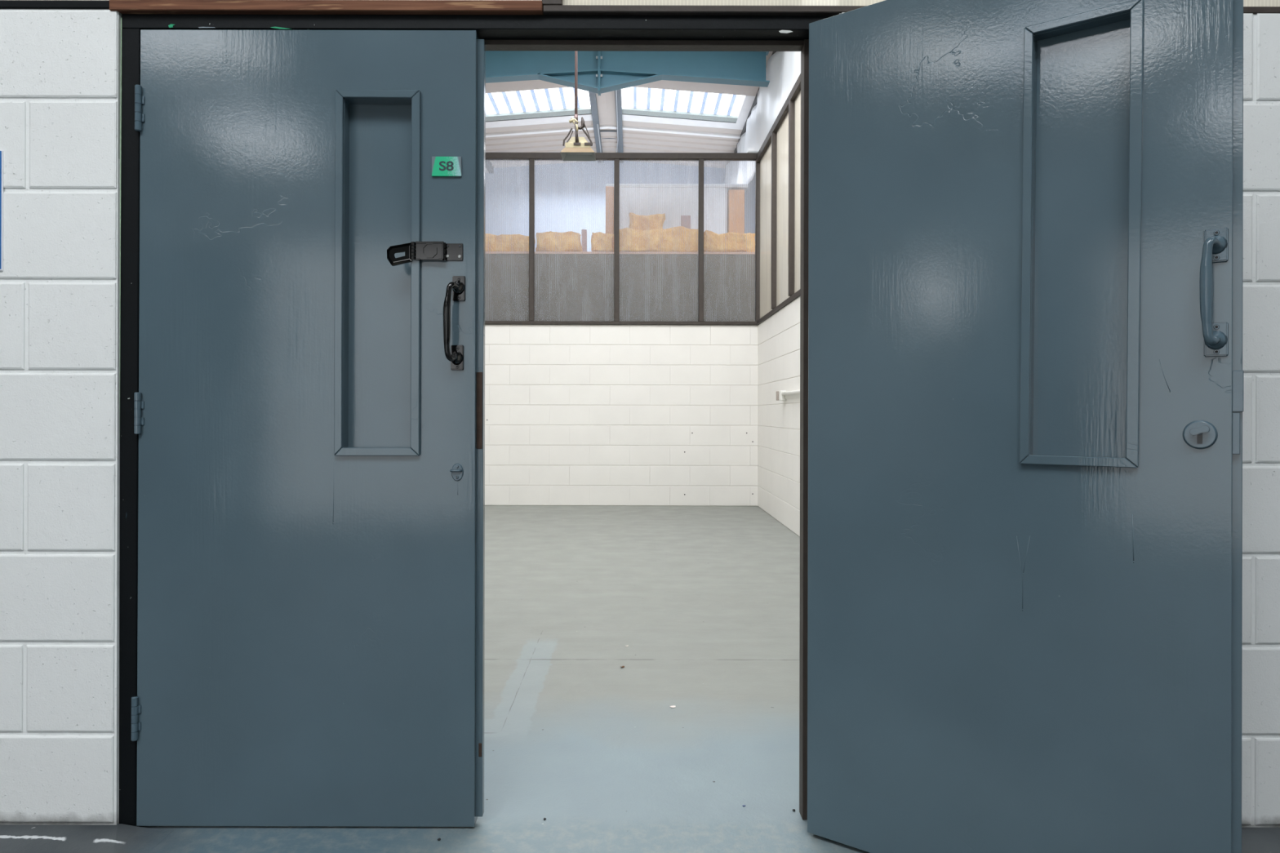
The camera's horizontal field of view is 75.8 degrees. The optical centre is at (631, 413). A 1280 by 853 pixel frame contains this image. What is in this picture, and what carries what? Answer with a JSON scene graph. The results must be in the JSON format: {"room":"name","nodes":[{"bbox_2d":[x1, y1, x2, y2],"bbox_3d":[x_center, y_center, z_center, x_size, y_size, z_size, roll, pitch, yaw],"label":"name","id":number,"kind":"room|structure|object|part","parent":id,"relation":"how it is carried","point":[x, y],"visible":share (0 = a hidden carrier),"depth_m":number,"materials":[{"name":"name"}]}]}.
{"room":"industrial building corridor","nodes":[
{"label":"industrial building corridor","id":0,"kind":"room"},
{"bbox_2d":[0,8,173,852],"bbox_3d":[-2.868,0.013,2.030,3.465,2.035,0.200,0,0,0],"label":"wall","id":1,"kind":"structure","parent":0,"point":[60,278],"depth_m":2.03,"materials":[{"name":"white brick"}]},
{"bbox_2d":[0,150,3,271],"bbox_3d":[-1.684,-0.501,2.028,0.263,0.297,0.006,0,0,0],"label":"wall sign","id":2,"kind":"object","parent":1,"relation":"attached to","point":[1,151],"visible":1,"depth_m":2.03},
{"bbox_2d":[130,29,485,826],"bbox_3d":[-0.806,0.037,2.038,0.866,1.984,0.102,0,0,0],"label":"door","id":3,"kind":"structure","parent":1,"relation":"in","point":[309,402],"depth_m":2.04,"materials":[{"name":"blue paint"}]},
{"bbox_3d":[-0.632,-0.348,2.084,0.190,0.887,0.006,0,0,0],"label":"infill panel","id":4,"kind":"part","parent":3,"relation":"part of","materials":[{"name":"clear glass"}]},
{"bbox_3d":[-0.460,-0.614,2.042,0.074,0.049,0.006,0,0,0],"label":"plate","id":5,"kind":"part","parent":3,"relation":"part of","materials":[{"name":"green plastic"}]},
{"bbox_3d":[-0.434,0.146,2.043,0.030,0.044,0.004,0,0,0],"label":"oval plate","id":6,"kind":"part","parent":3,"relation":"part of","materials":[{"name":"grey metal"}]},
{"bbox_2d":[118,11,833,826],"bbox_3d":[-0.385,0.021,2.088,1.789,2.030,0.104,0,0,0],"label":"door frame","id":7,"kind":"structure","parent":1,"relation":"attached to","point":[499,32],"depth_m":2.04,"materials":[{"name":"black paint"}]},
{"bbox_2d":[0,0,1279,15],"bbox_3d":[-0.396,-1.944,2.063,6.000,1.900,0.074,0,0,0],"label":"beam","id":8,"kind":"structure","parent":1,"relation":"in","point":[619,7],"depth_m":2.03,"materials":[{"name":"black paint"}]},
{"bbox_3d":[-2.345,-1.014,2.065,2.107,0.020,0.070,0,0,0],"label":"rail","id":9,"kind":"part","parent":8,"relation":"part of","materials":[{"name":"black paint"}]},
{"bbox_3d":[-0.755,-1.007,2.063,1.069,0.026,0.074,0,0,0],"label":"rail","id":10,"kind":"part","parent":8,"relation":"part of","materials":[{"name":"brown wood"}]},
{"bbox_3d":[-0.196,-1.907,2.064,0.050,1.793,0.071,0,0,0],"label":"post","id":11,"kind":"part","parent":8,"relation":"part of","materials":[{"name":"black metal"}]},
{"bbox_3d":[0.357,-1.906,2.055,1.055,1.793,0.006,0,0,0],"label":"pane","id":12,"kind":"part","parent":8,"relation":"part of","materials":[{"name":"white"}]},
{"bbox_3d":[1.191,-0.999,2.065,2.822,0.017,0.070,0,0,0],"label":"rail","id":13,"kind":"part","parent":8,"relation":"part of","materials":[{"name":"black metal"}]},
{"bbox_3d":[1.769,-1.903,2.055,1.670,1.793,0.006,0,0,0],"label":"pane","id":14,"kind":"part","parent":8,"relation":"part of","materials":[{"name":"white"}]},
{"bbox_2d":[137,505,869,852],"bbox_3d":[-0.502,1.096,2.075,17.000,0.120,22.150,0,0,0],"label":"floor","id":15,"kind":"structure","parent":0,"point":[704,601],"depth_m":3.04,"materials":[{"name":"paint"}]},
{"bbox_2d":[484,324,758,506],"bbox_3d":[-0.452,0.020,9.268,3.937,2.032,0.104,0,0,0],"label":"wall","id":16,"kind":"structure","parent":0,"point":[575,415],"depth_m":9.22,"materials":[{"name":"white paint"}]},
{"bbox_2d":[484,152,760,324],"bbox_3d":[-0.558,-1.958,9.230,4.017,1.924,0.080,0,0,0],"label":"window","id":17,"kind":"structure","parent":16,"relation":"in","point":[531,157],"depth_m":9.20,"materials":[{"name":"black metal"}]},
{"bbox_3d":[-1.123,-1.944,9.230,0.055,1.820,0.070,0,0,0],"label":"post","id":18,"kind":"part","parent":17,"relation":"part of","materials":[{"name":"brown metal"}]},
{"bbox_3d":[-0.170,-1.942,9.230,0.055,1.820,0.070,0,0,0],"label":"post","id":19,"kind":"part","parent":17,"relation":"part of","materials":[{"name":"brown metal"}]},
{"bbox_3d":[-0.450,-1.014,9.230,3.737,0.037,0.080,0,0,0],"label":"rail","id":20,"kind":"part","parent":17,"relation":"part of","materials":[{"name":"black metal"}]},
{"bbox_3d":[-0.431,-2.886,9.230,3.767,0.067,0.080,0,0,0],"label":"rail","id":21,"kind":"part","parent":17,"relation":"part of","materials":[{"name":"brown metal"}]},
{"bbox_3d":[0.776,-1.940,9.230,0.055,1.820,0.070,0,0,0],"label":"post","id":22,"kind":"part","parent":17,"relation":"part of","materials":[{"name":"brown metal"}]},
{"bbox_3d":[1.418,-1.939,9.230,0.055,1.820,0.070,0,0,0],"label":"post","id":23,"kind":"part","parent":17,"relation":"part of","materials":[{"name":"brown metal"}]},
{"bbox_2d":[484,251,771,321],"bbox_3d":[-0.791,-0.416,11.040,4.817,2.903,3.120,0,0,0],"label":"partition panel","id":24,"kind":"structure","parent":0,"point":[570,286],"depth_m":9.50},
{"bbox_2d":[484,233,535,251],"bbox_3d":[-1.475,-1.985,9.619,0.672,0.230,0.307,0,0,0],"label":"roll","id":25,"kind":"object","parent":24,"relation":"on","point":[502,242],"visible":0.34,"depth_m":9.49,"materials":[{"name":"fabric"}]},
{"bbox_2d":[535,231,582,251],"bbox_3d":[-0.844,-2.003,9.616,0.550,0.268,0.307,0,0,0],"label":"roll","id":26,"kind":"object","parent":24,"relation":"on","point":[550,241],"visible":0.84,"depth_m":9.49,"materials":[{"name":"fabric"}]},
{"bbox_2d":[581,229,586,251],"bbox_3d":[-0.576,-2.042,9.950,0.059,0.350,0.100,0,0,0],"label":"carton","id":27,"kind":"object","parent":24,"relation":"on","point":[584,232],"visible":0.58,"depth_m":9.90,"materials":[{"name":"cardboard"}]},
{"bbox_2d":[591,231,613,251],"bbox_3d":[-0.333,-1.991,9.616,0.290,0.246,0.311,0,0,0],"label":"roll","id":28,"kind":"object","parent":24,"relation":"on","point":[600,242],"visible":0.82,"depth_m":9.50,"materials":[{"name":"fabric"}]},
{"bbox_2d":[618,226,697,251],"bbox_3d":[0.312,-2.019,9.621,0.984,0.306,0.303,0,0,0],"label":"roll","id":29,"kind":"object","parent":24,"relation":"on","point":[679,238],"visible":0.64,"depth_m":9.49,"materials":[{"name":"fabric"}]},
{"bbox_2d":[628,212,665,231],"bbox_3d":[0.179,-2.146,9.969,0.467,0.558,0.387,0,0,0],"label":"heap","id":30,"kind":"object","parent":29,"relation":"on","point":[638,222],"visible":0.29,"depth_m":9.82,"materials":[{"name":"fabric"}]},
{"bbox_2d":[605,183,748,234],"bbox_3d":[0.567,-2.377,10.650,1.796,1.022,0.660,0,0,0],"label":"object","id":31,"kind":"object","parent":24,"relation":"on","point":[723,203],"visible":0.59,"depth_m":10.35,"materials":[{"name":"white paint"}]},
{"bbox_2d":[703,230,755,252],"bbox_3d":[1.136,-2.000,9.621,0.653,0.270,0.305,0,0,0],"label":"roll","id":32,"kind":"object","parent":24,"relation":"on","point":[729,242],"visible":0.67,"depth_m":9.49,"materials":[{"name":"fabric"}]},
{"bbox_2d":[485,51,800,173],"bbox_3d":[-0.492,-3.975,2.120,17.000,0.303,22.240,0,0,0],"label":"ceiling","id":33,"kind":"structure","parent":0,"point":[611,127],"depth_m":11.41,"materials":[{"name":"metal"}]},
{"bbox_3d":[-1.269,-4.015,8.675,1.865,0.181,2.950,0,0,0],"label":"panel","id":34,"kind":"part","parent":33,"relation":"part of","materials":[{"name":"white"}]},
{"bbox_3d":[-1.309,-4.007,11.010,1.545,0.147,0.160,0,0,0],"label":"rooflight sill","id":35,"kind":"part","parent":33,"relation":"part of","materials":[{"name":"metal"}]},
{"bbox_3d":[-1.269,-4.010,11.450,1.865,0.171,0.200,0,0,0],"label":"panel","id":36,"kind":"part","parent":33,"relation":"part of","materials":[{"name":"white metal"}]},
{"bbox_2d":[560,50,595,160],"bbox_3d":[-0.453,-3.121,6.999,0.289,1.865,0.237,0,0,0],"label":"pendant lamp","id":37,"kind":"object","parent":33,"relation":"hanging from","point":[577,148],"visible":0.98,"depth_m":6.96,"materials":[{"name":"metal"}]},
{"bbox_3d":[-0.541,-2.333,6.930,0.085,0.151,0.015,0,0,0],"label":"hanger arm","id":38,"kind":"part","parent":37,"relation":"part of","materials":[{"name":"metal"}]},
{"bbox_2d":[568,118,578,124],"bbox_3d":[-0.492,-2.473,6.947,0.084,0.053,0.036,0,0,0],"label":"bulb","id":39,"kind":"object","parent":37,"relation":"on","point":[575,121],"depth_m":6.94,"materials":[{"name":"glass"}]},
{"bbox_2d":[571,117,577,130],"bbox_3d":[-0.479,-2.442,6.941,0.073,0.123,0.032,0,0,30],"label":"bulb","id":40,"kind":"object","parent":37,"relation":"on","point":[575,121],"depth_m":6.93,"materials":[{"name":"glass"}]},
{"bbox_3d":[-0.473,-3.269,7.000,0.025,1.568,0.025,0,0,0],"label":"rod","id":41,"kind":"part","parent":37,"relation":"part of","materials":[{"name":"metal"}]},
{"bbox_3d":[-0.454,-2.231,6.994,0.219,0.004,0.187,0,0,0],"label":"burner plate","id":42,"kind":"part","parent":37,"relation":"part of","materials":[{"name":"grey metal"}]},
{"bbox_3d":[-0.378,-2.333,6.930,0.092,0.152,0.015,0,0,0],"label":"hanger arm","id":43,"kind":"part","parent":37,"relation":"part of","materials":[{"name":"metal"}]},
{"bbox_2d":[485,50,769,95],"bbox_3d":[-0.357,-3.705,8.750,3.630,0.584,0.150,0,0,0],"label":"ceiling beam","id":44,"kind":"structure","parent":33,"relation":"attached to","point":[599,72],"depth_m":8.74,"materials":[{"name":"teal metal"}]},
{"bbox_3d":[-0.353,-3.705,8.750,0.012,0.584,0.150,0,0,0],"label":"splice plate","id":45,"kind":"part","parent":44,"relation":"part of","materials":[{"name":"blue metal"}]},
{"bbox_3d":[-0.339,-3.705,8.750,0.012,0.584,0.150,0,0,0],"label":"splice plate","id":46,"kind":"part","parent":44,"relation":"part of","materials":[{"name":"blue metal"}]},
{"bbox_3d":[0.636,-4.003,11.010,1.545,0.147,0.160,0,0,0],"label":"rooflight sill","id":47,"kind":"part","parent":33,"relation":"part of","materials":[{"name":"metal"}]},
{"bbox_3d":[0.596,-4.006,11.450,1.865,0.171,0.200,0,0,0],"label":"panel","id":48,"kind":"part","parent":33,"relation":"part of","materials":[{"name":"white metal"}]},
{"bbox_3d":[0.596,-4.011,8.675,1.865,0.181,2.950,0,0,0],"label":"panel","id":49,"kind":"part","parent":33,"relation":"part of","materials":[{"name":"teal metal"}]},
{"bbox_2d":[724,51,800,183],"bbox_3d":[1.506,-3.269,8.650,0.128,1.072,8.900,0,0,0],"label":"wall","id":50,"kind":"structure","parent":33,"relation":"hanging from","point":[783,69],"depth_m":9.05,"materials":[{"name":"white paint"}]},
{"bbox_3d":[4.803,-3.853,7.625,6.410,0.040,11.050,0,0,0],"label":"panel","id":51,"kind":"part","parent":33,"relation":"part of","materials":[{"name":"white"}]},
{"bbox_2d":[485,160,800,303],"bbox_3d":[-0.496,-1.664,13.200,17.000,5.400,0.100,0,0,0],"label":"wall","id":52,"kind":"structure","parent":0,"point":[569,196],"depth_m":13.15,"materials":[{"name":"paint"}]},
{"bbox_2d":[757,296,799,536],"bbox_3d":[1.465,0.024,5.680,0.103,2.032,7.080,0,0,0],"label":"wall","id":53,"kind":"structure","parent":0,"point":[779,335],"depth_m":7.88,"materials":[{"name":"white paint"}]},
{"bbox_2d":[756,73,800,324],"bbox_3d":[1.428,-1.941,5.670,0.085,1.898,7.040,0,0,0],"label":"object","id":54,"kind":"structure","parent":53,"relation":"in","point":[789,110],"depth_m":7.92,"materials":[{"name":"beige"}]},
{"bbox_3d":[1.432,-1.927,8.666,0.006,1.779,0.988,0,0,0],"label":"pane","id":55,"kind":"part","parent":54,"relation":"part of","materials":[{"name":"beige"}]},
{"bbox_3d":[1.426,-1.911,8.142,0.080,1.748,0.060,0,0,0],"label":"post","id":56,"kind":"part","parent":54,"relation":"part of","materials":[{"name":"brown metal"}]},
{"bbox_3d":[1.434,-1.014,5.670,0.070,0.045,7.040,0,0,0],"label":"rail","id":57,"kind":"part","parent":54,"relation":"part of","materials":[{"name":"metal"}]},
{"bbox_3d":[1.432,-2.739,5.670,0.080,0.301,7.040,0,0,0],"label":"rail","id":58,"kind":"part","parent":54,"relation":"part of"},
{"bbox_3d":[1.432,-1.910,7.695,0.006,1.746,0.835,0,0,0],"label":"pane","id":59,"kind":"part","parent":54,"relation":"part of","materials":[{"name":"beige"}]},
{"bbox_3d":[1.426,-1.897,7.247,0.080,1.720,0.060,0,0,0],"label":"post","id":60,"kind":"part","parent":54,"relation":"part of","materials":[{"name":"brown metal"}]},
{"bbox_3d":[1.432,-1.895,6.782,0.006,1.717,0.870,0,0,0],"label":"pane","id":61,"kind":"part","parent":54,"relation":"part of","materials":[{"name":"beige"}]},
{"bbox_2d":[776,389,799,400],"bbox_3d":[1.379,-0.164,6.250,0.075,0.092,2.800,0,0,0],"label":"wall rail","id":62,"kind":"object","parent":53,"relation":"attached to","point":[782,395],"visible":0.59,"depth_m":7.38,"materials":[{"name":"white metal"}]},
{"bbox_3d":[1.362,-0.164,7.635,0.040,0.086,0.030,0,0,0],"label":"plate","id":63,"kind":"part","parent":62,"relation":"part of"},
{"bbox_3d":[1.411,-0.164,6.220,0.012,0.060,2.640,0,0,0],"label":"plate","id":64,"kind":"part","parent":62,"relation":"part of","materials":[{"name":"white metal"}]},
{"bbox_2d":[839,12,1279,852],"bbox_3d":[2.621,0.025,2.030,4.218,2.035,0.200,0,0,0],"label":"wall","id":65,"kind":"structure","parent":0,"point":[1260,664],"depth_m":2.03,"materials":[{"name":"white paint"}]},
{"bbox_2d":[807,0,1243,852],"bbox_3d":[0.771,0.036,1.763,0.868,1.982,0.098,0,0,37],"label":"door","id":66,"kind":"structure","parent":65,"relation":"in","point":[1025,217],"depth_m":1.72,"materials":[{"name":"blue paint"}]},
{"bbox_3d":[0.926,-0.350,1.692,0.200,0.895,0.010,0,0,37],"label":"infill panel","id":67,"kind":"part","parent":66,"relation":"part of","materials":[{"name":"blue paint"}]},
{"bbox_3d":[1.056,0.032,1.528,0.031,0.019,0.020,0,0,37],"label":"knob","id":68,"kind":"part","parent":66,"relation":"part of","materials":[{"name":"grey metal"}]}
]}

